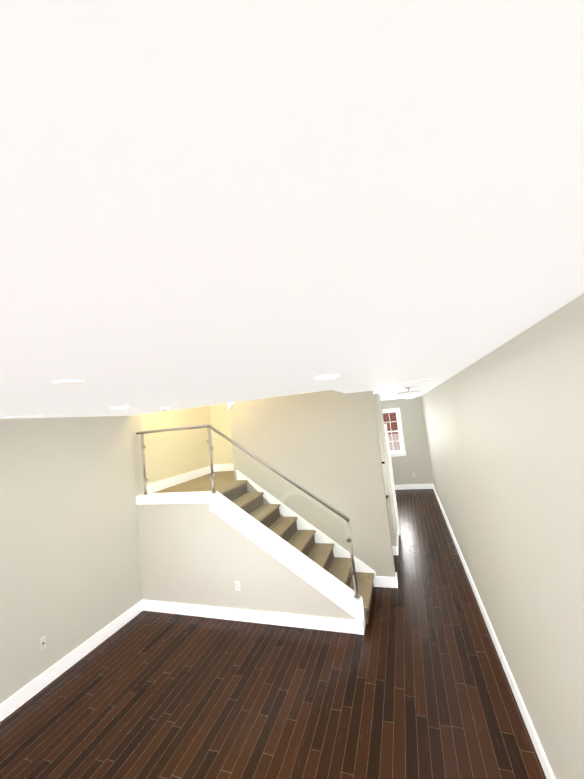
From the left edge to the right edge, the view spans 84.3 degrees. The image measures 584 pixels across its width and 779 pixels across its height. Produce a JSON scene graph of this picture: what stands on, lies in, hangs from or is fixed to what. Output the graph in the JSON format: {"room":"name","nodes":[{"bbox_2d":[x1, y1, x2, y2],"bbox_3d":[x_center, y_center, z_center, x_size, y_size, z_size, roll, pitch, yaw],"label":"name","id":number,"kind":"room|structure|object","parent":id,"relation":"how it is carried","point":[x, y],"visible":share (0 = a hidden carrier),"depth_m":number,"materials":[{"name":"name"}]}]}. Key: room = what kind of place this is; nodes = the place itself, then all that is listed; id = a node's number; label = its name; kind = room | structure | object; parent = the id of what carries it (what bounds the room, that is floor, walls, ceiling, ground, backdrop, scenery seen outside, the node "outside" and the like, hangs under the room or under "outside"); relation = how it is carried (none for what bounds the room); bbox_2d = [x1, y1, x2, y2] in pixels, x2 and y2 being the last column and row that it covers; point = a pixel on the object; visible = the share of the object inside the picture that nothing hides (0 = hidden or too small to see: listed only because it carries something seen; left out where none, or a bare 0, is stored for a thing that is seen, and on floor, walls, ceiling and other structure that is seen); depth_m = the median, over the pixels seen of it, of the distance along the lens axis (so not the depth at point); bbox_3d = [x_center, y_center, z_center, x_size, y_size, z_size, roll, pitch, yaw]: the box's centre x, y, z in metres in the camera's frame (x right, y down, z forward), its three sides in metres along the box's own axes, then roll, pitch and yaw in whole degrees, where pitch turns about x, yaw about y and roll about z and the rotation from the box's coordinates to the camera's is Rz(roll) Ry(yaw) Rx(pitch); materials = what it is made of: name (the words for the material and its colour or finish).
{"room":"empty basement room","nodes":[
{"label":"empty basement room","id":0,"kind":"room"},
{"bbox_2d":[0,405,213,703],"bbox_3d":[-3.062,0.274,2.791,0.120,5.400,8.460,-8,-6,18],"label":"wall","id":1,"kind":"structure","parent":0,"point":[71,488],"depth_m":3.69,"materials":[{"name":"paint"}]},
{"bbox_2d":[40,636,45,650],"bbox_3d":[-2.525,2.576,3.277,0.008,0.116,0.050,-8,-6,18],"label":"electrical outlet","id":2,"kind":"object","parent":1,"relation":"attached to","point":[43,642],"visible":1,"depth_m":3.27,"materials":[{"name":"white plastic"}]},
{"bbox_2d":[0,600,142,721],"bbox_3d":[-3.061,2.816,1.554,0.015,0.135,6.165,-8,-6,18],"label":"baseboard","id":3,"kind":"structure","parent":1,"relation":"attached to","point":[18,699],"depth_m":3.42,"materials":[{"name":"paint"}]},
{"bbox_2d":[147,465,215,492],"bbox_3d":[-1.869,1.544,5.662,0.015,0.135,1.885,-8,-6,18],"label":"baseboard","id":4,"kind":"structure","parent":1,"relation":"attached to","point":[182,479],"depth_m":5.47,"materials":[{"name":"paint"}]},
{"bbox_2d":[137,503,355,619],"bbox_3d":[-0.700,2.109,4.144,3.020,1.535,0.140,-8,-6,18],"label":"wall","id":5,"kind":"structure","parent":0,"point":[199,554],"depth_m":4.18,"materials":[{"name":"paint"}]},
{"bbox_2d":[235,581,240,590],"bbox_3d":[-0.683,2.459,4.040,0.072,0.116,0.008,-8,-6,18],"label":"outlet","id":6,"kind":"object","parent":5,"relation":"attached to","point":[237,585],"visible":1,"depth_m":4.04,"materials":[{"name":"white plastic"}]},
{"bbox_2d":[136,491,364,634],"bbox_3d":[-0.696,2.104,4.143,3.030,1.545,0.170,-8,-6,18],"label":"trim","id":7,"kind":"structure","parent":5,"relation":"attached to","point":[300,564],"depth_m":3.93,"materials":[{"name":"paint"}]},
{"bbox_2d":[136,424,359,598],"bbox_3d":[-0.759,1.488,4.201,3.020,2.126,0.080,-8,-6,18],"label":"railing","id":8,"kind":"object","parent":7,"relation":"on","point":[309,493],"visible":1,"depth_m":4.16,"materials":[{"name":"silver metal"}]},
{"bbox_2d":[0,489,546,778],"bbox_3d":[0.040,2.856,4.008,4.550,0.120,13.040,-8,-6,18],"label":"floor","id":9,"kind":"structure","parent":0,"point":[412,682],"depth_m":2.83,"materials":[{"name":"brown wood"}]},
{"bbox_2d":[153,471,373,623],"bbox_3d":[-0.407,1.511,5.159,3.082,2.850,1.864,-8,-6,18],"label":"stairs","id":10,"kind":"structure","parent":9,"relation":"on","point":[365,585],"depth_m":4.55,"materials":[{"name":"carpet"}]},
{"bbox_2d":[0,0,583,418],"bbox_3d":[-0.256,-0.026,4.278,4.550,0.300,13.040,-8,-6,18],"label":"ceiling","id":11,"kind":"structure","parent":0,"point":[208,202],"depth_m":0.43,"materials":[{"name":"paint"}]},
{"bbox_2d":[5,415,41,417],"bbox_3d":[-2.615,0.267,3.147,0.110,0.010,0.260,-8,-6,18],"label":"ceiling vent","id":12,"kind":"object","parent":11,"relation":"in","point":[23,416],"visible":1,"depth_m":3.13,"materials":[{"name":"white plastic"}]},
{"bbox_2d":[53,380,85,385],"bbox_3d":[-1.106,-0.032,1.605,0.136,0.011,0.136,-8,-6,18],"label":"recessed light","id":13,"kind":"object","parent":11,"relation":"attached to","point":[69,382],"visible":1,"depth_m":1.58,"materials":[{"name":"white plastic"}]},
{"bbox_2d":[109,406,130,408],"bbox_3d":[-1.700,0.178,3.191,0.196,0.013,0.196,-8,-6,18],"label":"recessed light","id":14,"kind":"object","parent":11,"relation":"in","point":[118,407],"visible":1,"depth_m":3.14,"materials":[{"name":"white plastic"}]},
{"bbox_2d":[159,407,169,410],"bbox_3d":[-1.505,0.229,3.820,0.124,0.037,0.124,-8,-6,18],"label":"smoke detector","id":15,"kind":"object","parent":11,"relation":"attached to","point":[164,408],"visible":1,"depth_m":3.77,"materials":[{"name":"white plastic"}]},
{"bbox_2d":[314,374,339,379],"bbox_3d":[0.265,-0.095,2.434,0.196,0.013,0.196,-8,-6,18],"label":"recessed light","id":16,"kind":"object","parent":11,"relation":"in","point":[328,376],"visible":1,"depth_m":2.38,"materials":[{"name":"white plastic"}]},
{"bbox_2d":[397,387,420,398],"bbox_3d":[1.736,0.059,4.792,0.336,0.178,0.336,-8,-6,18],"label":"light","id":17,"kind":"object","parent":11,"relation":"attached to","point":[409,394],"visible":1,"depth_m":4.68,"materials":[{"name":"silver metal"}]},
{"bbox_2d":[396,378,431,385],"bbox_3d":[1.435,-0.087,3.813,0.390,0.010,0.300,-8,-6,18],"label":"ceiling vent","id":18,"kind":"object","parent":11,"relation":"in","point":[415,381],"visible":1,"depth_m":3.77,"materials":[{"name":"white plastic"}]},
{"bbox_2d":[210,394,396,545],"bbox_3d":[-0.085,0.287,6.190,3.360,5.400,0.120,-8,-6,18],"label":"wall","id":19,"kind":"structure","parent":0,"point":[220,417],"depth_m":6.49,"materials":[{"name":"paint"}]},
{"bbox_2d":[216,464,233,471],"bbox_3d":[-1.076,1.530,6.382,1.000,0.135,0.015,-8,-6,18],"label":"baseboard","id":20,"kind":"structure","parent":19,"relation":"attached to","point":[226,468],"depth_m":6.46,"materials":[{"name":"paint"}]},
{"bbox_2d":[392,544,398,554],"bbox_3d":[1.313,2.736,5.500,0.945,0.135,0.015,-8,-6,18],"label":"baseboard","id":21,"kind":"structure","parent":19,"relation":"attached to","point":[395,548],"depth_m":5.36,"materials":[{"name":"paint"}]},
{"bbox_2d":[229,390,395,576],"bbox_3d":[0.133,0.787,4.997,2.330,4.143,0.120,-8,-6,18],"label":"wall","id":22,"kind":"structure","parent":0,"point":[324,446],"depth_m":4.79,"materials":[{"name":"paint"}]},
{"bbox_2d":[227,402,235,409],"bbox_3d":[-0.189,-0.566,5.186,1.975,1.583,0.160,-8,-6,18],"label":"trim","id":23,"kind":"structure","parent":22,"relation":"on","point":[229,405],"depth_m":5.34,"materials":[{"name":"paint"}]},
{"bbox_2d":[236,470,376,586],"bbox_3d":[0.137,2.015,4.850,2.020,1.683,0.018,-8,-6,18],"label":"trim","id":24,"kind":"structure","parent":22,"relation":"attached to","point":[360,566],"depth_m":4.78,"materials":[{"name":"paint"}]},
{"bbox_2d":[376,576,397,587],"bbox_3d":[1.297,2.637,4.421,0.275,0.135,0.015,-8,-6,18],"label":"baseboard","id":25,"kind":"structure","parent":22,"relation":"attached to","point":[390,582],"depth_m":4.41,"materials":[{"name":"paint"}]},
{"bbox_2d":[378,395,396,542],"bbox_3d":[1.735,1.447,6.022,0.120,2.700,0.860,-8,-6,18],"label":"wall","id":26,"kind":"structure","parent":0,"point":[386,455],"depth_m":5.93,"materials":[{"name":"paint"}]},
{"bbox_2d":[384,424,400,534],"bbox_3d":[1.901,1.750,6.360,0.185,2.130,0.120,-8,-6,18],"label":"door frame","id":27,"kind":"structure","parent":26,"relation":"attached to","point":[391,475],"depth_m":6.29,"materials":[{"name":"paint"}]},
{"bbox_2d":[381,396,432,484],"bbox_3d":[2.831,1.704,9.961,2.720,2.700,0.120,-8,-6,18],"label":"wall","id":28,"kind":"structure","parent":0,"point":[415,460],"depth_m":9.65,"materials":[{"name":"paint"}]},
{"bbox_2d":[382,408,405,456],"bbox_3d":[3.041,1.314,9.886,0.700,1.445,0.170,-8,-6,18],"label":"window","id":29,"kind":"structure","parent":28,"relation":"in","point":[401,452],"depth_m":9.79,"materials":[{"name":"paint"}]},
{"bbox_2d":[394,484,431,489],"bbox_3d":[2.945,2.970,9.776,2.430,0.135,0.015,-8,-6,18],"label":"baseboard","id":30,"kind":"structure","parent":28,"relation":"attached to","point":[413,486],"depth_m":9.56,"materials":[{"name":"paint"}]},
{"bbox_2d":[421,293,583,778],"bbox_3d":[1.982,1.181,3.447,0.120,2.700,13.040,-8,-6,18],"label":"wall","id":31,"kind":"structure","parent":0,"point":[504,426],"depth_m":1.80,"materials":[{"name":"paint"}]},
{"bbox_2d":[432,484,554,778],"bbox_3d":[2.049,2.459,3.349,0.015,0.135,12.800,-8,-6,18],"label":"baseboard","id":32,"kind":"structure","parent":31,"relation":"attached to","point":[543,760],"depth_m":2.70,"materials":[{"name":"paint"}]},
{"label":"outside","id":33,"kind":"structure","parent":0,"visible":0},
{"bbox_2d":[383,412,400,450],"bbox_3d":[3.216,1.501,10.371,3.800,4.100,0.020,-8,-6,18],"label":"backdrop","id":34,"kind":"structure","parent":33,"point":[395,438],"depth_m":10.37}
]}

